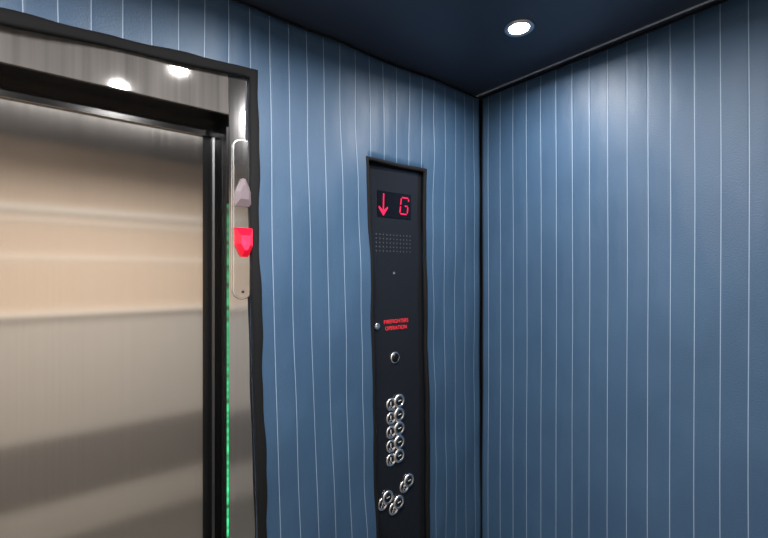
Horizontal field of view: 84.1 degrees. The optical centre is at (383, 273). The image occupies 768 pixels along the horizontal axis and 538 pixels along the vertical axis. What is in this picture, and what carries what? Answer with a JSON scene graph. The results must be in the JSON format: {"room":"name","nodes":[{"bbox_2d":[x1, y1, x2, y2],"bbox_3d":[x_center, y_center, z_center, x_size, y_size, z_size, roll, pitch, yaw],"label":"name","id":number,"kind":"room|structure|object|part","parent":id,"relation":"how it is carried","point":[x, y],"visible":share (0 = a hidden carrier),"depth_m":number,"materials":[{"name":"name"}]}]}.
{"room":"elevator interior","nodes":[
{"label":"elevator interior","id":0,"kind":"room"},
{"bbox_2d":[239,0,722,99],"bbox_3d":[0.138,-0.775,0.494,2.120,0.050,1.770,0,0,-39],"label":"ceiling","id":1,"kind":"structure","parent":0,"point":[464,45],"depth_m":1.30,"materials":[{"name":"paint"}]},
{"bbox_2d":[504,19,534,36],"bbox_3d":[0.412,-0.747,1.299,0.090,0.006,0.090,0,0,-39],"label":"recessed light","id":2,"kind":"object","parent":1,"relation":"in","point":[520,27],"visible":1,"depth_m":1.29,"materials":[{"name":"white glass"}]},
{"bbox_2d":[480,100,481,453],"bbox_3d":[0.910,0.400,1.258,0.040,2.300,2.000,0,0,-39],"label":"wall","id":3,"kind":"structure","parent":0,"point":[480,100],"depth_m":1.84,"materials":[{"name":"black"}]},
{"bbox_2d":[476,0,713,96],"bbox_3d":[0.935,-0.748,1.118,0.005,0.004,1.750,0,0,-39],"label":"trim","id":4,"kind":"structure","parent":3,"relation":"attached to","point":[708,1],"depth_m":1.38,"materials":[{"name":"black metal"}]},
{"bbox_2d":[481,0,767,537],"bbox_3d":[0.956,0.342,1.132,0.021,2.176,1.729,0,0,-39],"label":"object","id":5,"kind":"structure","parent":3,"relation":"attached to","point":[625,183],"depth_m":1.34,"materials":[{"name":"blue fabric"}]},
{"bbox_3d":[-0.486,0.400,1.275,2.120,2.300,0.230,0,0,-39],"label":"wall","id":6,"kind":"structure","parent":0,"visible":0},
{"bbox_2d":[0,97,202,537],"bbox_3d":[-0.869,0.578,0.947,0.882,1.936,0.035,0,0,-39],"label":"door","id":7,"kind":"structure","parent":6,"relation":"in","point":[101,218],"depth_m":1.06,"materials":[{"name":"metal"}]},
{"bbox_2d":[0,25,257,537],"bbox_3d":[-0.819,0.450,0.931,1.170,2.200,0.132,0,0,-39],"label":"door frame","id":8,"kind":"structure","parent":6,"relation":"attached to","point":[16,83],"depth_m":1.17,"materials":[{"name":"silver"}]},
{"bbox_2d":[223,126,228,537],"bbox_3d":[-0.434,0.565,1.169,0.008,1.930,0.029,0,0,-39],"label":"strip","id":9,"kind":"object","parent":6,"relation":"attached to","point":[226,129],"visible":1,"depth_m":1.16,"materials":[{"name":"black"}]},
{"bbox_2d":[0,0,480,537],"bbox_3d":[-0.396,0.342,1.169,2.057,2.180,0.028,0,0,-39],"label":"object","id":10,"kind":"structure","parent":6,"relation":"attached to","point":[321,107],"depth_m":1.34,"materials":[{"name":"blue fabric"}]},
{"bbox_2d":[232,139,252,299],"bbox_3d":[-0.387,-0.151,1.175,0.056,0.446,0.028,0,0,-39],"label":"lantern","id":11,"kind":"object","parent":6,"relation":"attached to","point":[242,235],"visible":1,"depth_m":1.17,"materials":[{"name":"silver metal"}]},
{"bbox_2d":[369,161,425,537],"bbox_3d":[0.044,0.398,1.541,0.304,1.625,0.016,0,0,-39],"label":"control panel","id":12,"kind":"object","parent":6,"relation":"attached to","point":[396,193],"visible":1,"depth_m":1.55,"materials":[{"name":"black metal"}]},
{"bbox_3d":[0.025,0.668,1.527,0.029,0.029,0.002,0,0,-39],"label":"tactile plate","id":13,"kind":"part","parent":12,"relation":"part of","materials":[{"name":"silver metal"}]},
{"bbox_3d":[0.025,0.618,1.527,0.029,0.029,0.002,0,0,-39],"label":"tactile plate","id":14,"kind":"part","parent":12,"relation":"part of","materials":[{"name":"silver metal"}]},
{"bbox_3d":[0.025,0.568,1.527,0.029,0.029,0.002,0,0,-39],"label":"tactile plate","id":15,"kind":"part","parent":12,"relation":"part of","materials":[{"name":"silver metal"}]},
{"bbox_3d":[0.025,0.519,1.527,0.029,0.029,0.002,0,0,-39],"label":"tactile plate","id":16,"kind":"part","parent":12,"relation":"part of","materials":[{"name":"silver metal"}]},
{"bbox_3d":[0.025,0.469,1.527,0.029,0.029,0.002,0,0,-39],"label":"tactile plate","id":17,"kind":"part","parent":12,"relation":"part of","materials":[{"name":"silver metal"}]},
{"bbox_2d":[375,233,410,252],"bbox_3d":[0.035,-0.109,1.534,0.165,0.065,0.001,0,0,-39],"label":"speaker grille","id":18,"kind":"object","parent":12,"relation":"attached to","point":[384,242],"depth_m":1.53,"materials":[{"name":"grey metal"}]},
{"bbox_2d":[390,352,399,362],"bbox_3d":[0.040,0.303,1.537,0.042,0.042,0.005,0,0,-39],"label":"switch","id":19,"kind":"object","parent":12,"relation":"attached to","point":[394,356],"depth_m":1.53,"materials":[{"name":"silver metal"}]}
]}

